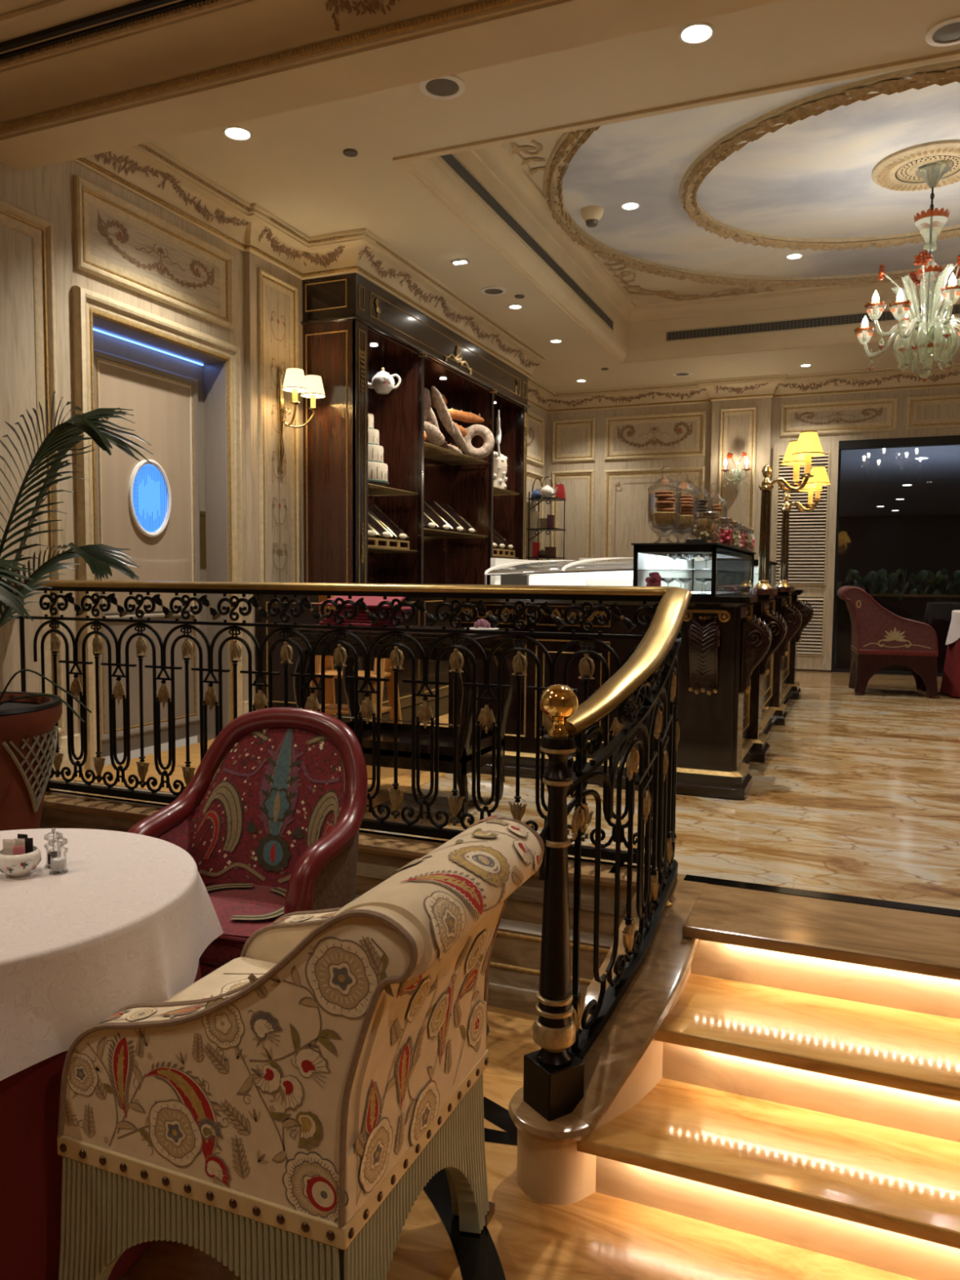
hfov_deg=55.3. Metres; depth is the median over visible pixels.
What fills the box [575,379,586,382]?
recessed light
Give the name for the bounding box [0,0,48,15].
ceiling
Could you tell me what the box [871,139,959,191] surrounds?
ceiling medallion
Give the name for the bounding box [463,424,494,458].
loaf
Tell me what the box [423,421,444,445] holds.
bread loaf
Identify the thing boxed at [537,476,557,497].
teapot
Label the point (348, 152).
sprinkler cover
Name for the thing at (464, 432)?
bread loaf
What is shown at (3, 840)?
packet
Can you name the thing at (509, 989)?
trim
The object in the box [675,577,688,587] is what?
coupe
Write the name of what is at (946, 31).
ceiling speaker
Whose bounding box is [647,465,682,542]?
apothecary jar
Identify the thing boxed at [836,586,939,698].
armchair
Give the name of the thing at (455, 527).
tray
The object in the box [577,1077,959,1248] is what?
stair tread
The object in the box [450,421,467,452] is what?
bread loaf
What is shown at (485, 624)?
cake
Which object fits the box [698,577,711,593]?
coupe
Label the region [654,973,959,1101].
stair tread
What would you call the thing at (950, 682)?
table skirt
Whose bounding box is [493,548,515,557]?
rack
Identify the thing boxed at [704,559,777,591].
glass display case
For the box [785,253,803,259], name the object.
recessed light
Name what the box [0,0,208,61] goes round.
ceiling vent
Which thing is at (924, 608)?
ledge
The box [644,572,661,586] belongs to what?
flower
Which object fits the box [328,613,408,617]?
folded napkin
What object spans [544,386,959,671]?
wall
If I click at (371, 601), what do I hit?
menu cover
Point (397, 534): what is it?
tray
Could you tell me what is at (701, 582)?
coupe
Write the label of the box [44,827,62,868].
mill
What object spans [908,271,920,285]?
flower
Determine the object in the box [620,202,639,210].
recessed light
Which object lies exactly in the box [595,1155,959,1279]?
stair riser
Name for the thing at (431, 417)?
bread loaf
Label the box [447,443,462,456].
bread loaf
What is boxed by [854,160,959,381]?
glass chandelier
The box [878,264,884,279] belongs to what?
flower
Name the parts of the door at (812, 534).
louvre frame, louvre frame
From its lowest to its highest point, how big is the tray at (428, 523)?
0.282 m
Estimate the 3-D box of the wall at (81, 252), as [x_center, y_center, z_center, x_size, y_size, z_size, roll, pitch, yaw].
[-1.882,-0.822,5.132,0.312,3.880,14.100,2,4,23]
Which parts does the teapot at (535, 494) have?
hoop handle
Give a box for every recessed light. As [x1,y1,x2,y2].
[222,125,252,140]
[450,258,469,264]
[507,304,522,309]
[549,338,562,342]
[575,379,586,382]
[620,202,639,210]
[678,22,715,44]
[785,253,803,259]
[800,364,812,367]
[914,457,928,459]
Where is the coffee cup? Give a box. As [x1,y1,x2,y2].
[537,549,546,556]
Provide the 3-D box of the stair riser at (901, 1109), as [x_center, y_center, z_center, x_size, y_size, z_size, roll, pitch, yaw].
[2.516,1.172,1.618,4.520,0.125,0.065,2,4,23]
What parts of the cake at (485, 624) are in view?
dish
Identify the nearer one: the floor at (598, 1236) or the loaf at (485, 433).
the floor at (598, 1236)
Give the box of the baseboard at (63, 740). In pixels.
[49,700,253,779]
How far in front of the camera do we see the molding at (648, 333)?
8.57 m
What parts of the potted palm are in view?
stem, stem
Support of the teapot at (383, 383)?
hanging from the display cabinet
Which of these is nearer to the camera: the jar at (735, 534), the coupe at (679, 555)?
the coupe at (679, 555)
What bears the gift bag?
on the rack at (547, 499)
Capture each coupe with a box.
[660,577,675,583]
[666,553,681,569]
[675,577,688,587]
[677,577,693,588]
[684,553,698,569]
[694,577,710,594]
[698,553,711,569]
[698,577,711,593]
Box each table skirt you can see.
[0,960,200,1279]
[939,637,959,697]
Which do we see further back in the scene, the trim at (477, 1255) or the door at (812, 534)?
the door at (812, 534)
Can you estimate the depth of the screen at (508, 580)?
4.64 m
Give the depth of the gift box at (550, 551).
10.63 m
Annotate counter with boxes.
[440,589,813,799]
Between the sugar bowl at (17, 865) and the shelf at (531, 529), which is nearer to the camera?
the sugar bowl at (17, 865)
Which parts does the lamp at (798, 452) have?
arm, arm, lamp shade, shade trim, shade trim, lamp shade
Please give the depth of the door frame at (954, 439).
9.85 m
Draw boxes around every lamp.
[748,431,824,595]
[773,466,831,591]
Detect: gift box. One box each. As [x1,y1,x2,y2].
[530,511,538,528]
[532,542,539,556]
[539,518,547,528]
[544,546,555,556]
[546,514,554,528]
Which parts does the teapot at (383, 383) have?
spout, lid, handle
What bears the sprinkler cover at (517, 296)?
attached to the ceiling at (294, 166)
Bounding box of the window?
[839,444,959,516]
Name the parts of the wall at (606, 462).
panel moulding, panel moulding, panel moulding, panel moulding, panel moulding, panel moulding, panel moulding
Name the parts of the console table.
leg, leg, leg, leg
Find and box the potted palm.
[0,391,152,831]
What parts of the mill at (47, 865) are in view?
chrome knob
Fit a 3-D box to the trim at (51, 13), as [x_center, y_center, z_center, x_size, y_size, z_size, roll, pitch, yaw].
[1.207,-2.206,2.242,7.640,0.016,0.160,2,4,23]
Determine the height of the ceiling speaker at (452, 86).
0.012 m
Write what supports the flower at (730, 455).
on the sconce at (736, 475)
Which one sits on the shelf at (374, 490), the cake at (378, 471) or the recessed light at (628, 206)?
the cake at (378, 471)
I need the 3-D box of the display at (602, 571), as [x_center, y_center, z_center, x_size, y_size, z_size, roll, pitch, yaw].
[0.840,-0.446,5.969,0.980,0.249,2.206,2,4,23]
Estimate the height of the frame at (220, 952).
0.102 m
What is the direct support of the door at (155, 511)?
in the wall at (81, 252)
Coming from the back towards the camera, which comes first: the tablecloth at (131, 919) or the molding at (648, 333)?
the molding at (648, 333)
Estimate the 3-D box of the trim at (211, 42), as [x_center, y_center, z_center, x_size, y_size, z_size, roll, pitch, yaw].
[1.275,-2.122,2.412,7.640,0.206,0.205,2,4,23]
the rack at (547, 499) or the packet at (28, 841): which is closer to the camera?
the packet at (28, 841)
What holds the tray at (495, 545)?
on the rack at (498, 550)
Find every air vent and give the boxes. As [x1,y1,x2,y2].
[436,153,613,332]
[665,302,959,342]
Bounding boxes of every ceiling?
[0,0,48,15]
[149,0,959,392]
[503,133,812,306]
[560,58,959,276]
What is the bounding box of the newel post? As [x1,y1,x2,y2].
[523,684,584,1121]
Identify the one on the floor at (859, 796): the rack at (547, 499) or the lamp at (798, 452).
the rack at (547, 499)
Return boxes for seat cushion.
[162,956,276,1002]
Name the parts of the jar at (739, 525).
lid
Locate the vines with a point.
(934, 581)
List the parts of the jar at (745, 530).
lid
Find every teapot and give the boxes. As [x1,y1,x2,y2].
[368,345,400,394]
[531,477,542,497]
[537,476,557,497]
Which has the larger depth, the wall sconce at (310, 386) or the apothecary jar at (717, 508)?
the wall sconce at (310, 386)
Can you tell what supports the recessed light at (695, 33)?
in the ceiling at (294, 166)
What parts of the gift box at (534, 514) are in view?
lid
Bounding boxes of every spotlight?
[368,343,378,346]
[438,377,447,380]
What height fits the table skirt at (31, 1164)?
0.732 m
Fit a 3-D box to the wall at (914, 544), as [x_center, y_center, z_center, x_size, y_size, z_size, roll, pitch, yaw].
[11.672,-2.129,23.322,6.500,3.500,0.200,2,4,23]
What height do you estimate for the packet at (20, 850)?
0.053 m
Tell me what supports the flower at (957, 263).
on the glass chandelier at (926, 337)
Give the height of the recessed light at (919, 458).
0.005 m
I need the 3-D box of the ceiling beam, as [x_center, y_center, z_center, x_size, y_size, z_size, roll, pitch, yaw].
[1.364,-2.345,2.607,7.840,0.650,0.250,2,4,23]
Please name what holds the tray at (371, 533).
on the rack at (375, 540)
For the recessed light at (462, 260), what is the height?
0.016 m
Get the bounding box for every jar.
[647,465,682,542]
[669,470,699,542]
[685,475,714,539]
[691,511,721,542]
[703,482,727,542]
[710,517,733,546]
[720,520,738,547]
[724,522,742,548]
[733,524,746,549]
[733,525,749,550]
[745,527,752,551]
[750,528,755,551]
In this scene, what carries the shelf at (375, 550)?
attached to the display cabinet
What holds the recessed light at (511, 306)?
in the ceiling at (294, 166)
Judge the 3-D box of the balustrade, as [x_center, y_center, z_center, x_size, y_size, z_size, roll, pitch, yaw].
[-0.652,0.390,3.595,3.219,1.228,1.056,4,5,41]
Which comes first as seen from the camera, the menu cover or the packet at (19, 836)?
the packet at (19, 836)
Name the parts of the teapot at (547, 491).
hoop handle, spout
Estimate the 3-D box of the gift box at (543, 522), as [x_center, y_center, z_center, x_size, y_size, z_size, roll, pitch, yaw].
[0.750,-1.356,10.675,0.094,0.120,0.084,2,4,23]
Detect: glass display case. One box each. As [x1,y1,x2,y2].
[631,542,755,596]
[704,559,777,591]
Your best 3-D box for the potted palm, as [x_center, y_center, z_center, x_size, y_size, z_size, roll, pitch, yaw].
[-1.883,0.151,3.293,1.521,2.186,1.006,0,4,-1]
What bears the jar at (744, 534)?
on the glass display case at (731, 568)
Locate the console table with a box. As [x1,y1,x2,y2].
[285,625,515,821]
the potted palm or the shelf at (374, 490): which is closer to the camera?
the potted palm
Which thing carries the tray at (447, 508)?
on the shelf at (426, 531)
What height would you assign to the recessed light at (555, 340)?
0.007 m
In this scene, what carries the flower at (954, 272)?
on the glass chandelier at (926, 337)
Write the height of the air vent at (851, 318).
0.110 m
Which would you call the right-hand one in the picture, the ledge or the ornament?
the ledge
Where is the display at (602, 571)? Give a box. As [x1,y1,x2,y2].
[484,555,711,591]
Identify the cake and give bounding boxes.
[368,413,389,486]
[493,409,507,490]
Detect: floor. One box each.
[52,619,959,910]
[118,1005,917,1279]
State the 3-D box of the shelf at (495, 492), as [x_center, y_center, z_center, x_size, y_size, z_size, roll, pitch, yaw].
[0.068,-1.450,8.918,0.392,0.021,0.790,2,4,23]
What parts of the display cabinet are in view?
waist moulding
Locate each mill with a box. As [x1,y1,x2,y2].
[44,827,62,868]
[48,833,68,875]
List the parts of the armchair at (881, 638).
backrest, arm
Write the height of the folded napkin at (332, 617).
0.012 m
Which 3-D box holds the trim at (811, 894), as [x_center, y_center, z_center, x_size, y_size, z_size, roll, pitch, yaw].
[2.776,0.925,2.221,4.520,0.101,0.060,2,4,23]
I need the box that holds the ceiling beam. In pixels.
[0,0,784,171]
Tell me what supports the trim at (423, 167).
attached to the molding at (648, 333)
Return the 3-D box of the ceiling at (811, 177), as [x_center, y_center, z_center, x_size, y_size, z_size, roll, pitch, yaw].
[2.845,-3.108,6.049,4.640,0.001,4.320,2,4,23]
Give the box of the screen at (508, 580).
[500,574,586,586]
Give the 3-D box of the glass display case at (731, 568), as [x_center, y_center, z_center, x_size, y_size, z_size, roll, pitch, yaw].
[1.202,-0.373,4.968,0.400,0.244,1.600,2,4,23]
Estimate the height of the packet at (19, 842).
0.067 m
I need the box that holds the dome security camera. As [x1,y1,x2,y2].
[580,205,603,227]
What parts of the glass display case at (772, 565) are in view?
glass, glass pane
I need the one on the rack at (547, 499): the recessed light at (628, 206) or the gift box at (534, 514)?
the gift box at (534, 514)
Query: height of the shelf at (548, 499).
0.012 m
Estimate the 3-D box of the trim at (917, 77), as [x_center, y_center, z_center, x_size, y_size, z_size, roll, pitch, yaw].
[2.844,-3.076,6.051,3.059,0.070,2.708,2,4,23]
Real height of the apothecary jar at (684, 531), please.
0.384 m
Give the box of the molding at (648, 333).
[434,150,959,348]
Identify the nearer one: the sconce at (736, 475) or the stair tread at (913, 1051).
the stair tread at (913, 1051)
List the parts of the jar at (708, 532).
lid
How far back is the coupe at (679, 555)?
4.39 m
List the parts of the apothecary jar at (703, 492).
lid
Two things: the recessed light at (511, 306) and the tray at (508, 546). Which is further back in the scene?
the tray at (508, 546)
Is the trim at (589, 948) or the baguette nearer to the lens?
the trim at (589, 948)
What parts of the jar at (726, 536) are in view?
lid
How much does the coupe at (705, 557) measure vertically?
0.075 m
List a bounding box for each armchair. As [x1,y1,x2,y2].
[57,813,544,1279]
[126,706,367,978]
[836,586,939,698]
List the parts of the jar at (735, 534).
lid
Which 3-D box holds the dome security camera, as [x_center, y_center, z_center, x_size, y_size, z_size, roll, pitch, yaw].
[0.826,-3.116,6.758,0.170,0.118,0.170,2,4,23]
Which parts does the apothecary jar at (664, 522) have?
lid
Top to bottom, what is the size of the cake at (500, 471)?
0.742 m
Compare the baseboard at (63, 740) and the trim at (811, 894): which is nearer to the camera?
the trim at (811, 894)
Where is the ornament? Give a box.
[444,345,471,374]
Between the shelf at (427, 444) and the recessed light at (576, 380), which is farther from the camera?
the recessed light at (576, 380)
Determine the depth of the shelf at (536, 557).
10.59 m
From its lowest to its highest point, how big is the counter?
0.920 m
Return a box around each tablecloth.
[0,828,223,1080]
[945,609,959,644]
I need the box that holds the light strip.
[93,328,203,365]
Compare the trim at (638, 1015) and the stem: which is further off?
the stem
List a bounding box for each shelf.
[368,483,417,496]
[368,546,417,553]
[423,441,488,465]
[423,528,488,537]
[493,486,519,495]
[493,555,519,559]
[525,556,565,559]
[526,497,566,501]
[526,528,565,531]
[637,569,711,573]
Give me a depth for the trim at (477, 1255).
2.09 m
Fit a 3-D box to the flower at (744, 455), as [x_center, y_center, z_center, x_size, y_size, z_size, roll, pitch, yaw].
[2.910,-1.993,10.196,0.120,0.196,0.040,3,5,36]
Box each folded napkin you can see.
[316,624,395,627]
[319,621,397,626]
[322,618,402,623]
[326,615,403,620]
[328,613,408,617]
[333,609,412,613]
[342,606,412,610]
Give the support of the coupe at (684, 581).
on the glass display case at (731, 568)
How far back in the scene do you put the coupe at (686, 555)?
4.36 m
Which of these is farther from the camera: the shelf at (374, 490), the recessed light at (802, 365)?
the recessed light at (802, 365)
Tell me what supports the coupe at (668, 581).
on the glass display case at (731, 568)
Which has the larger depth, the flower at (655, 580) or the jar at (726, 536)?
the jar at (726, 536)
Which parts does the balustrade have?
post, baluster panel, baluster panel, baluster panel, baluster panel, baluster panel, baluster panel, frieze rail, baluster panel, handrail, rail, baluster panel, baluster panel, baluster panel, baluster panel, post, baluster panel, baluster panel, baluster panel, baluster panel, baluster panel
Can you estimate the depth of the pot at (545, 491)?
10.58 m
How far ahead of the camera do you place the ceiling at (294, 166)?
4.59 m
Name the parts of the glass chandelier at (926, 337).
bulb, bulb, glass arm, glass arm, flower stem, bulb, glass, glass arm, glass, flower stem, chain and rod, glass arm, glass, glass, flower stem, bulb, glass arm, glass arm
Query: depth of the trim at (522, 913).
3.22 m
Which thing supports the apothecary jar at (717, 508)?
on the glass display case at (731, 568)
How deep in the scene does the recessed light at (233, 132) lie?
4.61 m
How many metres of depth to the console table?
3.87 m
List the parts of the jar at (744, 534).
lid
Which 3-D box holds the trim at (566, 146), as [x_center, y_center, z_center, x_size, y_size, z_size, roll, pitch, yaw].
[2.844,-3.076,6.051,4.987,0.070,4.636,2,4,23]
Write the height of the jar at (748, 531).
0.141 m
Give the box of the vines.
[836,568,959,601]
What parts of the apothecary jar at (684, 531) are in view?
lid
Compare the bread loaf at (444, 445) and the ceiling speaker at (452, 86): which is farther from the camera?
the bread loaf at (444, 445)
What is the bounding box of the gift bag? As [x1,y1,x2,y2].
[555,478,565,499]
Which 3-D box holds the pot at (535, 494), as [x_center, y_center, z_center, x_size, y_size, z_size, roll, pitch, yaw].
[0.675,-1.708,10.792,0.123,0.097,0.123,1,4,9]
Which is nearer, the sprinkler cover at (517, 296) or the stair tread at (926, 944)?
the stair tread at (926, 944)
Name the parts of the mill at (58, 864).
chrome knob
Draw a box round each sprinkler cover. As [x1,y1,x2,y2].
[342,148,357,156]
[515,294,524,298]
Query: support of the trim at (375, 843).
attached to the wall at (81, 252)
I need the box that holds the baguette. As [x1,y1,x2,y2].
[448,408,484,422]
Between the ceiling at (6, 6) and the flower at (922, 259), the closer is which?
the ceiling at (6, 6)
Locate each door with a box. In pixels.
[93,329,208,757]
[769,441,839,670]
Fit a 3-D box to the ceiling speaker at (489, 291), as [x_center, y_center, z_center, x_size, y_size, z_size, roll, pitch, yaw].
[0.106,-2.707,7.107,0.200,0.012,0.200,2,4,23]
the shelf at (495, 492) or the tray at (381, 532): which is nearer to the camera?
the tray at (381, 532)
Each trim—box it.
[0,0,141,42]
[0,0,558,137]
[39,807,626,948]
[42,791,636,889]
[71,142,959,413]
[392,49,959,364]
[422,1096,517,1279]
[471,144,951,323]
[487,934,607,1015]
[489,930,609,984]
[508,862,707,1142]
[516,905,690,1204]
[542,125,957,287]
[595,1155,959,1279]
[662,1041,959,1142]
[679,60,959,250]
[683,874,959,917]
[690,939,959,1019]
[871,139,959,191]
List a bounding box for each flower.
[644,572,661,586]
[727,452,735,466]
[737,452,746,467]
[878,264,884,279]
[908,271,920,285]
[913,249,933,266]
[952,266,959,279]
[955,254,959,266]
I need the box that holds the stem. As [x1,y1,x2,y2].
[911,271,937,355]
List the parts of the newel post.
bronze bulb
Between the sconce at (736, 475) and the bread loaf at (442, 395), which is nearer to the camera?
the bread loaf at (442, 395)
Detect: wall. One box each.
[0,160,546,770]
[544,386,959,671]
[835,514,959,619]
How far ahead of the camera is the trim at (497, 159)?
8.38 m
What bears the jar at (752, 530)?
on the glass display case at (731, 568)
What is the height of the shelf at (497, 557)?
0.021 m
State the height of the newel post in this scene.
1.065 m
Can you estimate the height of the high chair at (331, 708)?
0.938 m
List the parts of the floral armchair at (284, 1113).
arm, arm, backrest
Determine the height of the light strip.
0.006 m
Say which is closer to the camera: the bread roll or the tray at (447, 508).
the bread roll
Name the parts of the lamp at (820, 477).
arm, arm, lamp shade, lamp shade, shade trim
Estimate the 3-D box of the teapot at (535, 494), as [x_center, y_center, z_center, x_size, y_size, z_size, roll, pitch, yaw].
[0.682,-1.785,10.782,0.177,0.250,0.123,4,5,41]
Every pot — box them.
[0,691,62,831]
[532,490,542,497]
[540,486,554,497]
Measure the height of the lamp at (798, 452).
0.837 m
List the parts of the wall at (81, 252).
panel moulding, panel moulding, door casing, panel moulding, panel moulding, panel moulding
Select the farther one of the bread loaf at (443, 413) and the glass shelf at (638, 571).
the bread loaf at (443, 413)
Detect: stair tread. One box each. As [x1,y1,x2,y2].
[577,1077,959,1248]
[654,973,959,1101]
[682,884,959,980]
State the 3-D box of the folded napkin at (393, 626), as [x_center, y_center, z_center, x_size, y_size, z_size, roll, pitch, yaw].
[-0.554,-0.061,4.082,0.300,0.012,0.200,3,5,37]
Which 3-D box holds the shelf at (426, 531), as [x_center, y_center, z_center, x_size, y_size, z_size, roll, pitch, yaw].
[-0.379,-0.918,7.890,0.392,0.021,1.410,2,4,23]
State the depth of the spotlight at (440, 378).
7.79 m
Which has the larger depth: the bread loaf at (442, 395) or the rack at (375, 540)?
the bread loaf at (442, 395)
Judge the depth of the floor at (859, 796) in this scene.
4.13 m
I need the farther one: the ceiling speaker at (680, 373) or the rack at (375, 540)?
the ceiling speaker at (680, 373)
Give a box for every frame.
[199,933,249,965]
[831,435,959,676]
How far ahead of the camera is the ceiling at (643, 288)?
8.39 m
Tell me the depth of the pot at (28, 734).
3.33 m
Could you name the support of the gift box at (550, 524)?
on the rack at (547, 499)
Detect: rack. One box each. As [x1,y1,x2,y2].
[368,537,408,550]
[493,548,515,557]
[525,492,566,560]
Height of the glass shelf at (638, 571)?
0.004 m
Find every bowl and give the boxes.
[0,845,41,877]
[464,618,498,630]
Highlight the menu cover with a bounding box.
[316,595,405,607]
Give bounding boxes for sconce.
[276,368,325,475]
[720,452,751,492]
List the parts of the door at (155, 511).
lacquered panel, rail, oval blue pane, push plate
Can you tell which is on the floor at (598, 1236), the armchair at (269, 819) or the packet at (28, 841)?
the armchair at (269, 819)
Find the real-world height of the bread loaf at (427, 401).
0.383 m
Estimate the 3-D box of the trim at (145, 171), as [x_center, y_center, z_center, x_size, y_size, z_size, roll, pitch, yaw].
[2.877,-2.527,6.230,7.640,0.207,7.610,2,4,23]
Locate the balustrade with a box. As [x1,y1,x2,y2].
[10,579,691,1060]
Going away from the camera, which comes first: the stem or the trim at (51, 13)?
the trim at (51, 13)
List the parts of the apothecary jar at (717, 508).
lid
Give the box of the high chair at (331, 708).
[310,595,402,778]
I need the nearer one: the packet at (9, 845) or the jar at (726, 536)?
the packet at (9, 845)
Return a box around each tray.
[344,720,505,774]
[368,503,408,540]
[368,512,392,538]
[368,525,377,537]
[423,499,465,533]
[423,502,452,531]
[423,513,438,529]
[434,501,477,534]
[493,528,513,550]
[493,535,505,549]
[493,542,497,548]
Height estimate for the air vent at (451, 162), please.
0.110 m
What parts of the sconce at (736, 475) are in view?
arm, glass stem, arm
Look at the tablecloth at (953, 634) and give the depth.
8.00 m
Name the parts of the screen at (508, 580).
white panel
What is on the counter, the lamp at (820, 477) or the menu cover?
the lamp at (820, 477)
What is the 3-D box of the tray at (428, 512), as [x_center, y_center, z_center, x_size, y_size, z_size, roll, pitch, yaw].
[-0.420,-1.059,7.687,0.334,0.282,0.266,2,4,23]
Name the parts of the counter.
gilded moulding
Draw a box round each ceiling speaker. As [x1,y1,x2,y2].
[418,74,465,99]
[480,286,506,295]
[672,371,692,376]
[925,15,959,46]
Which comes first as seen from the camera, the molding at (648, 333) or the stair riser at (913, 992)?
the stair riser at (913, 992)
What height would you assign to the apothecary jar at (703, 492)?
0.384 m
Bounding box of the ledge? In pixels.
[835,593,959,672]
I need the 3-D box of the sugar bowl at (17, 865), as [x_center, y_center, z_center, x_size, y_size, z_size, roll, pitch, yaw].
[-1.123,0.542,2.232,0.102,0.060,0.101,2,4,23]
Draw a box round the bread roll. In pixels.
[423,431,426,440]
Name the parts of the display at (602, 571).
curved glass, light panel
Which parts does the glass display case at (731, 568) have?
glass pane, glass, glass pane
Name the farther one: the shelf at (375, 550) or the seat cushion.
the shelf at (375, 550)
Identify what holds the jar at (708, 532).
on the glass display case at (731, 568)
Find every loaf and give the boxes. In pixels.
[423,386,431,421]
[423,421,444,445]
[426,408,439,430]
[428,440,448,450]
[430,386,454,435]
[430,394,447,408]
[442,422,466,436]
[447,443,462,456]
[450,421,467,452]
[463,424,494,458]
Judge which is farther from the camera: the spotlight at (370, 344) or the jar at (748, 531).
the spotlight at (370, 344)
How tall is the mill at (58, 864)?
0.098 m
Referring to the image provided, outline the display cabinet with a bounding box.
[254,272,529,724]
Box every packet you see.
[2,839,13,854]
[4,840,15,855]
[13,838,25,846]
[13,845,25,855]
[17,833,27,838]
[23,837,33,853]
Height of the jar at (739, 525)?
0.141 m
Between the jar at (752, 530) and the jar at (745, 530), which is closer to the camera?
the jar at (745, 530)
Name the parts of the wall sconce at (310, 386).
arm, lamp shade, shade trim, arm, shade trim, lamp shade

